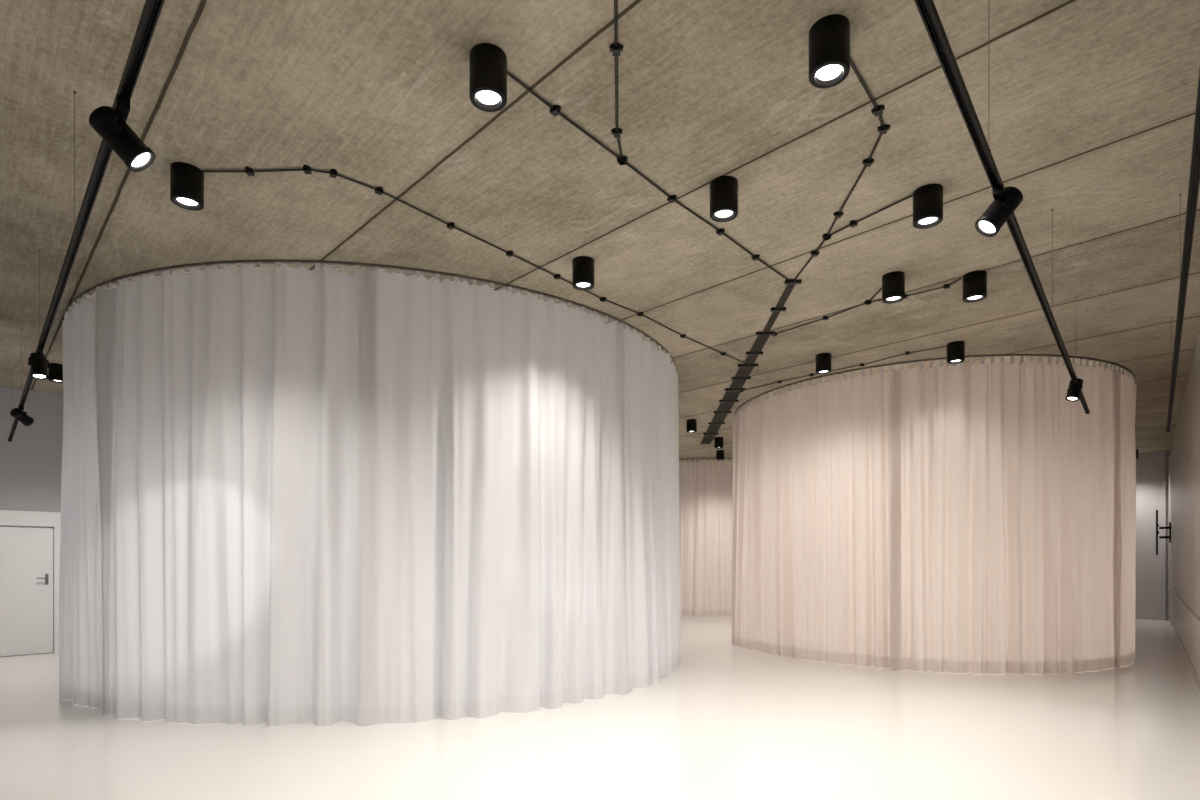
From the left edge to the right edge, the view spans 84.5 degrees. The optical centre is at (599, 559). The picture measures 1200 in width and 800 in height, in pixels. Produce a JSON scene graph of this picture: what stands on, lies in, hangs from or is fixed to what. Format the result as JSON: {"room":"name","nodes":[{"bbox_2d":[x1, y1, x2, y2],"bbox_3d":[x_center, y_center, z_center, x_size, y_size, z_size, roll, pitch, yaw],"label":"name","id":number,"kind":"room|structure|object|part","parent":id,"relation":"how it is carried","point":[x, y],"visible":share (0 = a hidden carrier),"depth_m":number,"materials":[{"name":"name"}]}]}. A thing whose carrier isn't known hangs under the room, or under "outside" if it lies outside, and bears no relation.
{"room":"exhibition hall","nodes":[
{"label":"exhibition hall","id":0,"kind":"room"},
{"bbox_2d":[0,386,62,656],"bbox_3d":[-6.055,-0.560,12.271,10.503,3.920,0.200,0,0,-44],"label":"wall","id":1,"kind":"structure","parent":0,"point":[30,464],"depth_m":9.81,"materials":[{"name":"grey paint"}]},
{"bbox_2d":[0,510,60,655],"bbox_3d":[-8.576,0.340,9.595,1.160,2.120,0.109,0,0,-44],"label":"door","id":2,"kind":"structure","parent":1,"relation":"in","point":[26,553],"depth_m":9.74,"materials":[{"name":"white paint"}]},
{"bbox_2d":[48,363,62,382],"bbox_3d":[-7.010,-2.413,8.530,0.186,0.215,0.186,0,0,0],"label":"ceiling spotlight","id":3,"kind":"object","parent":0,"point":[55,372],"depth_m":8.45,"materials":[{"name":"black metal"}]},
{"bbox_2d":[572,256,593,290],"bbox_3d":[-0.140,-2.413,5.560,0.186,0.215,0.186,0,0,0],"label":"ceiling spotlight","id":4,"kind":"object","parent":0,"point":[582,266],"depth_m":5.49,"materials":[{"name":"black metal"}]},
{"bbox_2d":[0,0,1199,462],"bbox_3d":[2.000,-2.670,13.300,31.000,0.300,36.000,0,0,0],"label":"ceiling","id":5,"kind":"structure","parent":0,"point":[1085,108],"depth_m":4.16,"materials":[{"name":"concrete"}]},
{"bbox_2d":[8,0,164,441],"bbox_3d":[-4.505,-2.099,5.310,0.040,0.839,11.180,0,0,-44],"label":"track","id":6,"kind":"object","parent":5,"relation":"hanging from","point":[152,9],"visible":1,"depth_m":2.97,"materials":[{"name":"black metal"}]},
{"bbox_2d":[10,405,33,425],"bbox_3d":[-6.360,-1.583,7.260,0.146,0.197,0.213,0,0,0],"label":"track spotlight","id":7,"kind":"object","parent":6,"relation":"hanging from","point":[17,413],"visible":1,"depth_m":7.22,"materials":[{"name":"black metal"}]},
{"bbox_2d":[28,349,49,379],"bbox_3d":[-4.540,-1.573,5.340,0.146,0.216,0.151,0,0,0],"label":"track spotlight","id":8,"kind":"object","parent":6,"relation":"hanging from","point":[38,362],"visible":1,"depth_m":5.30,"materials":[{"name":"black metal"}]},
{"bbox_2d":[89,95,154,171],"bbox_3d":[-1.781,-1.573,2.463,0.197,0.216,0.157,0,0,0],"label":"track spotlight","id":9,"kind":"object","parent":6,"relation":"hanging from","point":[110,123],"visible":1,"depth_m":2.43,"materials":[{"name":"black metal"}]},
{"bbox_2d":[170,162,203,210],"bbox_3d":[-2.670,-2.413,4.270,0.186,0.215,0.186,0,0,0],"label":"ceiling light","id":10,"kind":"object","parent":5,"relation":"attached to","point":[186,180],"depth_m":4.20,"materials":[{"name":"black metal"}]},
{"bbox_2d":[201,165,751,366],"bbox_3d":[-0.304,-2.505,6.369,4.532,0.030,4.324,0,0,0],"label":"cable","id":11,"kind":"object","parent":5,"relation":"attached to","point":[249,171],"depth_m":4.67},
{"bbox_2d":[469,43,506,111],"bbox_3d":[-0.560,-2.413,3.310,0.186,0.215,0.186,0,0,0],"label":"ceiling light","id":12,"kind":"object","parent":5,"relation":"attached to","point":[487,61],"depth_m":3.24,"materials":[{"name":"black metal"}]},
{"bbox_2d":[610,0,627,164],"bbox_3d":[0.096,-2.505,3.021,0.158,0.030,2.283,0,0,0],"label":"cable","id":13,"kind":"object","parent":5,"relation":"attached to","point":[616,48],"depth_m":3.35,"materials":[{"name":"black rubber"}]},
{"bbox_2d":[507,71,793,283],"bbox_3d":[0.623,-2.505,4.672,2.238,0.030,2.595,0,0,0],"label":"cable","id":14,"kind":"object","parent":5,"relation":"attached to","point":[554,110],"depth_m":4.22,"materials":[{"name":"black rubber"}]},
{"bbox_2d":[710,176,737,221],"bbox_3d":[0.830,-2.413,4.420,0.186,0.215,0.186,0,0,0],"label":"ceiling spotlight","id":15,"kind":"object","parent":5,"relation":"attached to","point":[723,189],"depth_m":4.35,"materials":[{"name":"black metal"}]},
{"bbox_2d":[700,279,801,444],"bbox_3d":[2.029,-2.506,10.113,0.726,0.028,8.375,0,0,0],"label":"cable bundle","id":16,"kind":"object","parent":5,"relation":"attached to","point":[713,426],"depth_m":8.86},
{"bbox_2d":[809,14,849,88],"bbox_3d":[1.090,-2.413,3.140,0.186,0.215,0.186,0,0,0],"label":"ceiling light","id":17,"kind":"object","parent":5,"relation":"attached to","point":[829,36],"depth_m":3.07,"materials":[{"name":"black metal"}]},
{"bbox_2d":[789,57,889,285],"bbox_3d":[1.484,-2.505,4.608,0.620,0.030,2.786,0,0,0],"label":"cable","id":18,"kind":"object","parent":5,"relation":"attached to","point":[877,110],"depth_m":4.04,"materials":[{"name":"black rubber"}]},
{"bbox_2d":[740,346,946,391],"bbox_3d":[3.076,-2.505,8.777,2.017,0.030,2.067,0,0,0],"label":"cable","id":19,"kind":"object","parent":5,"relation":"attached to","point":[906,353],"depth_m":8.48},
{"bbox_2d":[772,278,961,336],"bbox_3d":[2.568,-2.505,6.619,1.321,0.030,1.481,0,0,0],"label":"cable","id":20,"kind":"object","parent":5,"relation":"attached to","point":[946,286],"depth_m":6.46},
{"bbox_2d":[823,195,912,240],"bbox_3d":[1.942,-2.505,4.841,0.431,0.030,0.612,0,0,0],"label":"cable","id":21,"kind":"object","parent":5,"relation":"attached to","point":[853,223],"depth_m":4.89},
{"bbox_2d":[864,288,881,304],"bbox_3d":[2.610,-2.505,6.190,0.066,0.030,0.501,0,0,0],"label":"cable","id":22,"kind":"object","parent":5,"relation":"attached to","point":[870,300],"depth_m":6.35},
{"bbox_2d":[913,183,942,228],"bbox_3d":[2.240,-2.413,4.510,0.186,0.215,0.186,0,0,0],"label":"ceiling spotlight","id":23,"kind":"object","parent":5,"relation":"attached to","point":[927,199],"depth_m":4.44,"materials":[{"name":"black metal"}]},
{"bbox_2d":[963,270,986,302],"bbox_3d":[3.310,-2.413,5.830,0.186,0.215,0.186,0,0,0],"label":"ceiling spotlight","id":24,"kind":"object","parent":5,"relation":"attached to","point":[974,282],"depth_m":5.76,"materials":[{"name":"black metal"}]},
{"bbox_2d":[914,0,1089,413],"bbox_3d":[2.975,-2.099,4.410,0.040,0.839,8.244,0,0,40],"label":"track","id":25,"kind":"object","parent":5,"relation":"hanging from","point":[927,10],"visible":0.91,"depth_m":2.67,"materials":[{"name":"black metal"}]},
{"bbox_2d":[975,184,1022,236],"bbox_3d":[1.831,-1.598,3.032,0.192,0.210,0.143,0,0,-13],"label":"track spotlight","id":26,"kind":"object","parent":25,"relation":"hanging from","point":[1006,201],"visible":1,"depth_m":2.99,"materials":[{"name":"black metal"}]},
{"bbox_2d":[1065,378,1082,401],"bbox_3d":[4.459,-1.598,6.200,0.162,0.209,0.133,0,0,-14],"label":"track spotlight","id":27,"kind":"object","parent":25,"relation":"hanging from","point":[1075,385],"visible":1,"depth_m":6.16,"materials":[{"name":"black metal"}]},
{"bbox_2d":[1166,67,1199,431],"bbox_3d":[4.590,-2.099,5.250,0.040,0.839,8.842,0,0,40],"label":"track","id":28,"kind":"object","parent":5,"relation":"hanging from","point":[1194,179],"visible":1,"depth_m":3.55,"materials":[{"name":"black metal"}]},
{"bbox_2d":[0,616,1199,799],"bbox_3d":[2.000,1.500,13.300,31.000,0.200,36.000,0,0,0],"label":"floor","id":29,"kind":"structure","parent":0,"point":[730,722],"depth_m":5.06,"materials":[{"name":"white concrete"}]},
{"bbox_2d":[59,259,680,725],"bbox_3d":[-2.684,-0.562,9.308,7.583,3.916,7.585,0,0,10],"label":"enclosure","id":30,"kind":"object","parent":29,"relation":"on","point":[326,496],"visible":1,"depth_m":5.77,"materials":[{"name":"white fabric"}]},
{"bbox_3d":[-2.705,-2.509,9.294,7.528,0.022,7.528,0,0,0],"label":"curtain rail","id":31,"kind":"part","parent":30,"relation":"part of","materials":[{"name":"brown"}]},
{"bbox_2d":[679,458,732,616],"bbox_3d":[2.990,-0.562,19.004,5.493,3.916,5.477,0,0,7],"label":"curtain","id":32,"kind":"object","parent":29,"relation":"on","point":[705,488],"visible":0.14,"depth_m":16.34,"materials":[{"name":"fabric"}]},
{"bbox_3d":[3.000,-2.509,19.000,5.428,0.022,5.428,0,0,0],"label":"curtain rail","id":33,"kind":"part","parent":32,"relation":"part of","materials":[{"name":"brown"}]},
{"bbox_2d":[732,354,1136,674],"bbox_3d":[5.116,-0.562,10.943,5.873,3.916,5.839,0,0,0],"label":"enclosure","id":34,"kind":"object","parent":29,"relation":"on","point":[961,517],"visible":1,"depth_m":8.35,"materials":[{"name":"fabric"}]},
{"bbox_3d":[5.160,-2.509,10.940,5.748,0.022,5.748,0,0,0],"label":"curtain rail","id":35,"kind":"part","parent":34,"relation":"part of","materials":[{"name":"brown"}]},
{"bbox_2d":[686,419,696,432],"bbox_3d":[1.650,-2.413,11.890,0.186,0.215,0.186,0,0,0],"label":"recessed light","id":36,"kind":"object","parent":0,"point":[691,424],"depth_m":11.82,"materials":[{"name":"black metal"}]},
{"bbox_2d":[714,437,722,448],"bbox_3d":[2.450,-2.413,13.600,0.186,0.215,0.186,0,0,0],"label":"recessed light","id":37,"kind":"object","parent":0,"point":[718,441],"depth_m":13.52,"materials":[{"name":"black metal"}]},
{"bbox_2d":[716,450,723,460],"bbox_3d":[2.770,-2.413,15.210,0.186,0.215,0.186,0,0,0],"label":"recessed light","id":38,"kind":"object","parent":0,"point":[719,453],"depth_m":15.13,"materials":[{"name":"black metal"}]},
{"bbox_2d":[816,353,831,374],"bbox_3d":[2.750,-2.413,8.120,0.186,0.215,0.186,0,0,0],"label":"ceiling spotlight","id":39,"kind":"object","parent":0,"point":[823,360],"depth_m":8.05,"materials":[{"name":"black metal"}]},
{"bbox_2d":[882,271,904,303],"bbox_3d":[2.600,-2.413,5.850,0.186,0.215,0.186,0,0,0],"label":"ceiling spotlight","id":40,"kind":"object","parent":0,"point":[893,283],"depth_m":5.78,"materials":[{"name":"black metal"}]},
{"bbox_2d":[947,341,964,363],"bbox_3d":[4.140,-2.413,7.680,0.186,0.215,0.186,0,0,0],"label":"ceiling spotlight","id":41,"kind":"object","parent":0,"point":[956,349],"depth_m":7.61,"materials":[{"name":"black metal"}]},
{"bbox_2d":[1135,451,1169,619],"bbox_3d":[5.514,-0.560,21.817,20.378,3.920,0.200,0,0,40],"label":"wall","id":42,"kind":"structure","parent":0,"point":[1148,465],"depth_m":15.52,"materials":[{"name":"grey paint"}]},
{"bbox_2d":[1135,614,1155,619],"bbox_3d":[5.511,1.340,21.674,19.500,0.120,0.022,0,0,40],"label":"baseboard","id":43,"kind":"structure","parent":42,"relation":"attached to","point":[1137,616],"depth_m":15.54,"materials":[{"name":"grey paint"}]},
{"bbox_2d":[1161,452,1165,619],"bbox_3d":[12.136,-0.560,16.128,2.560,3.900,0.060,0,0,40],"label":"trim","id":44,"kind":"structure","parent":42,"relation":"attached to","point":[1163,454],"depth_m":15.31,"materials":[{"name":"grey paint"}]},
{"bbox_2d":[1170,331,1199,450],"bbox_3d":[6.547,-0.560,7.046,0.200,3.920,21.370,0,0,39],"label":"wall","id":45,"kind":"structure","parent":0,"point":[1199,331],"depth_m":9.34,"materials":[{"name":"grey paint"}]},
{"bbox_2d":[1168,586,1199,626],"bbox_3d":[6.435,0.620,7.139,0.025,0.050,19.970,0,0,39],"label":"trim","id":46,"kind":"structure","parent":45,"relation":"attached to","point":[1191,613],"depth_m":8.30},
{"bbox_2d":[1169,334,1199,680],"bbox_3d":[6.531,-0.540,7.209,0.030,3.560,20.388,0,0,39],"label":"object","id":47,"kind":"structure","parent":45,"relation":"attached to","point":[1184,457],"depth_m":8.63,"materials":[{"name":"white paint"}]},
{"bbox_2d":[1156,510,1170,554],"bbox_3d":[11.931,-0.580,13.982,0.233,0.950,0.450,0,0,39],"label":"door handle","id":48,"kind":"object","parent":47,"relation":"attached to","point":[1157,524],"visible":1,"depth_m":13.90,"materials":[{"name":"black metal"}]},
{"bbox_2d":[1169,616,1199,693],"bbox_3d":[6.461,1.340,7.118,0.022,0.120,21.070,0,0,39],"label":"baseboard","id":49,"kind":"structure","parent":45,"relation":"attached to","point":[1193,673],"depth_m":8.79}
]}

